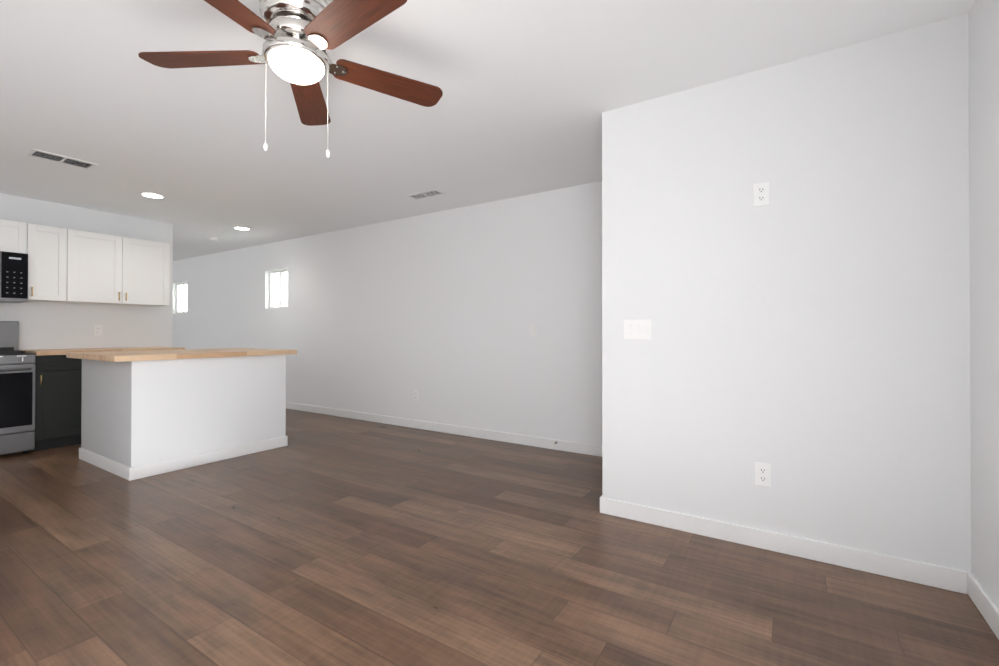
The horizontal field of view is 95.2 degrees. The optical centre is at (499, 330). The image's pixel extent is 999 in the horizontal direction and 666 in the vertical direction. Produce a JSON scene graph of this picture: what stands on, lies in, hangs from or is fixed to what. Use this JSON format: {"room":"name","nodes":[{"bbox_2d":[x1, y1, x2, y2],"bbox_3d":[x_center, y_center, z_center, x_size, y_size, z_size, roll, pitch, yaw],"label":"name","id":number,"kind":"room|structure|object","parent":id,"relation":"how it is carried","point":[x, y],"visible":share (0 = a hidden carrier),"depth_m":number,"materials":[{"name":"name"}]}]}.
{"room":"living room","nodes":[
{"label":"living room","id":0,"kind":"room"},
{"bbox_2d":[0,193,172,349],"bbox_3d":[-5.652,-0.108,3.228,0.140,2.440,5.780,0,0,33],"label":"wall","id":1,"kind":"structure","parent":0,"point":[51,325],"depth_m":4.93,"materials":[{"name":"white paint"}]},
{"bbox_2d":[0,219,23,252],"bbox_3d":[-4.733,-0.871,4.224,0.327,0.297,0.437,0,0,33],"label":"upper cabinet","id":2,"kind":"object","parent":1,"relation":"attached to","point":[11,232],"depth_m":4.24,"materials":[{"name":"white wood"}]},
{"bbox_2d":[0,251,27,302],"bbox_3d":[-4.777,-0.494,4.058,0.431,0.450,0.754,0,0,33],"label":"microwave","id":3,"kind":"object","parent":2,"relation":"attached to","point":[13,277],"visible":1,"depth_m":4.21,"materials":[{"name":"black metal"}]},
{"bbox_2d":[24,223,79,302],"bbox_3d":[-4.520,-0.654,4.553,0.327,0.726,0.345,0,0,33],"label":"upper cabinet","id":4,"kind":"object","parent":1,"relation":"attached to","point":[70,266],"depth_m":4.46,"materials":[{"name":"white wood"}]},
{"bbox_2d":[94,325,101,335],"bbox_3d":[-4.415,0.001,5.012,0.010,0.118,0.072,0,0,33],"label":"outlet","id":5,"kind":"object","parent":1,"relation":"attached to","point":[97,330],"visible":1,"depth_m":5.01,"materials":[{"name":"white plastic"}]},
{"bbox_2d":[76,231,169,306],"bbox_3d":[-4.235,-0.652,4.996,0.327,0.726,0.957,0,0,33],"label":"upper cabinet","id":6,"kind":"object","parent":1,"relation":"attached to","point":[111,269],"depth_m":4.93,"materials":[{"name":"white wood"}]},
{"bbox_2d":[173,181,601,445],"bbox_3d":[-2.444,-0.092,6.277,12.435,2.440,0.140,0,0,33],"label":"wall","id":7,"kind":"structure","parent":0,"point":[440,311],"depth_m":5.05,"materials":[{"name":"white paint"}]},
{"bbox_2d":[175,282,186,313],"bbox_3d":[-5.885,-0.600,8.477,0.590,0.580,0.110,0,0,33],"label":"window","id":8,"kind":"structure","parent":7,"relation":"in","point":[178,295],"depth_m":8.52,"materials":[{"name":"white plastic"}]},
{"bbox_2d":[269,269,287,308],"bbox_3d":[-3.276,-0.609,6.798,0.575,0.580,0.110,0,0,33],"label":"window","id":9,"kind":"structure","parent":7,"relation":"in","point":[272,288],"depth_m":6.88,"materials":[{"name":"white plastic"}]},
{"bbox_2d":[414,390,418,400],"bbox_3d":[-0.957,0.749,5.226,0.072,0.118,0.010,0,0,33],"label":"outlet","id":10,"kind":"object","parent":7,"relation":"attached to","point":[416,395],"visible":1,"depth_m":5.22,"materials":[{"name":"white plastic"}]},
{"bbox_2d":[286,402,601,456],"bbox_3d":[-3.286,1.083,6.721,10.252,0.095,0.014,0,0,33],"label":"baseboard","id":11,"kind":"structure","parent":7,"relation":"attached to","point":[577,447],"depth_m":4.85,"materials":[{"name":"white paint"}]},
{"bbox_2d":[530,324,536,335],"bbox_3d":[0.325,-0.002,4.403,0.070,0.118,0.013,0,0,33],"label":"light switch","id":12,"kind":"object","parent":7,"relation":"attached to","point":[533,329],"visible":1,"depth_m":4.40,"materials":[{"name":"white plastic"}]},
{"bbox_2d":[0,0,974,260],"bbox_3d":[-4.409,-1.378,3.232,12.435,0.100,7.400,0,0,33],"label":"ceiling","id":13,"kind":"structure","parent":0,"point":[532,90],"depth_m":2.63,"materials":[{"name":"white paint"}]},
{"bbox_2d":[26,149,97,169],"bbox_3d":[-3.388,-1.319,3.537,0.200,0.016,0.370,0,0,33],"label":"ceiling vent","id":14,"kind":"object","parent":13,"relation":"in","point":[45,155],"visible":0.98,"depth_m":3.52,"materials":[{"name":"white metal"}]},
{"bbox_2d":[140,192,164,197],"bbox_3d":[-3.392,-1.318,4.455,0.194,0.007,0.194,0,0,33],"label":"recessed light","id":15,"kind":"object","parent":13,"relation":"in","point":[151,195],"visible":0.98,"depth_m":4.45,"materials":[{"name":"white plastic"}]},
{"bbox_2d":[208,237,217,240],"bbox_3d":[-4.068,-1.294,6.472,0.124,0.034,0.124,0,0,33],"label":"smoke detector","id":16,"kind":"object","parent":13,"relation":"attached to","point":[212,238],"visible":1,"depth_m":6.43,"materials":[{"name":"white plastic"}]},
{"bbox_2d":[233,226,250,229],"bbox_3d":[-3.315,-1.311,5.869,0.194,0.007,0.194,0,0,33],"label":"recessed light","id":17,"kind":"object","parent":13,"relation":"in","point":[241,228],"visible":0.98,"depth_m":5.86,"materials":[{"name":"white plastic"}]},
{"bbox_2d":[138,0,442,157],"bbox_3d":[-0.818,-1.023,1.847,1.224,0.626,1.241,0,0,33],"label":"ceiling fan","id":18,"kind":"object","parent":13,"relation":"hanging from","point":[302,37],"visible":1,"depth_m":1.82,"materials":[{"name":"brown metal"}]},
{"bbox_2d":[406,189,445,199],"bbox_3d":[-0.718,-1.314,4.434,0.380,0.016,0.160,0,0,33],"label":"ceiling vent","id":19,"kind":"object","parent":13,"relation":"in","point":[425,194],"visible":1,"depth_m":4.42,"materials":[{"name":"white metal"}]},
{"bbox_2d":[0,409,998,665],"bbox_3d":[-4.409,1.162,3.218,12.435,0.100,7.400,0,0,33],"label":"floor","id":20,"kind":"structure","parent":0,"point":[328,541],"depth_m":2.05,"materials":[{"name":"brown wood"}]},
{"bbox_2d":[0,321,35,454],"bbox_3d":[-4.658,0.513,3.976,0.713,1.205,0.752,0,0,33],"label":"range","id":21,"kind":"object","parent":20,"relation":"on","point":[17,395],"visible":1,"depth_m":4.05,"materials":[{"name":"silver metal"}]},
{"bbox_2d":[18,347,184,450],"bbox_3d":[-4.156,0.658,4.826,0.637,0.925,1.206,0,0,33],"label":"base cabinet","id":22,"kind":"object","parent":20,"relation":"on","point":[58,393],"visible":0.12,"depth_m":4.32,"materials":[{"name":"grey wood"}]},
{"bbox_2d":[79,356,287,480],"bbox_3d":[-2.856,0.674,4.192,1.103,0.886,1.253,0,0,33],"label":"kitchen island","id":23,"kind":"object","parent":20,"relation":"on","point":[146,413],"depth_m":3.74,"materials":[{"name":"white paint"}]},
{"bbox_2d":[66,348,296,363],"bbox_3d":[-2.819,0.210,4.156,1.060,0.042,1.430,0,0,33],"label":"island countertop","id":24,"kind":"structure","parent":23,"relation":"on","point":[182,354],"depth_m":3.79,"materials":[{"name":"brown wood"}]},
{"bbox_2d":[600,14,970,593],"bbox_3d":[1.329,-0.113,2.404,1.617,2.440,0.154,0,0,33],"label":"wall","id":25,"kind":"structure","parent":0,"point":[809,342],"depth_m":2.23,"materials":[{"name":"white paint"}]},
{"bbox_2d":[624,319,651,339],"bbox_3d":[0.804,-0.004,2.659,0.162,0.118,0.013,0,0,33],"label":"light switch","id":26,"kind":"object","parent":25,"relation":"attached to","point":[637,329],"visible":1,"depth_m":2.65,"materials":[{"name":"white plastic"}]},
{"bbox_2d":[753,182,769,206],"bbox_3d":[1.335,-0.693,2.323,0.072,0.118,0.010,0,0,33],"label":"outlet","id":27,"kind":"object","parent":25,"relation":"attached to","point":[761,194],"visible":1,"depth_m":2.32,"materials":[{"name":"white plastic"}]},
{"bbox_2d":[755,462,770,486],"bbox_3d":[1.337,0.732,2.314,0.072,0.118,0.010,0,0,33],"label":"outlet","id":28,"kind":"object","parent":25,"relation":"attached to","point":[762,474],"visible":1,"depth_m":2.31,"materials":[{"name":"white plastic"}]},
{"bbox_2d":[968,0,998,608],"bbox_3d":[0.722,-0.126,-0.162,0.140,2.440,7.260,0,0,33],"label":"wall","id":29,"kind":"structure","parent":0,"point":[983,30],"depth_m":1.77,"materials":[{"name":"white paint"}]},
{"bbox_2d":[967,571,998,639],"bbox_3d":[0.369,1.044,-0.575,0.014,0.095,5.913,0,0,33],"label":"baseboard","id":30,"kind":"structure","parent":29,"relation":"attached to","point":[986,606],"depth_m":1.75,"materials":[{"name":"white paint"}]},
{"label":"outside","id":31,"kind":"structure","parent":0,"visible":0},
{"bbox_2d":[181,272,287,311],"bbox_3d":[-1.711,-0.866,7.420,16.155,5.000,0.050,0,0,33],"label":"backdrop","id":32,"kind":"structure","parent":31,"point":[276,295],"depth_m":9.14,"materials":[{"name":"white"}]}
]}

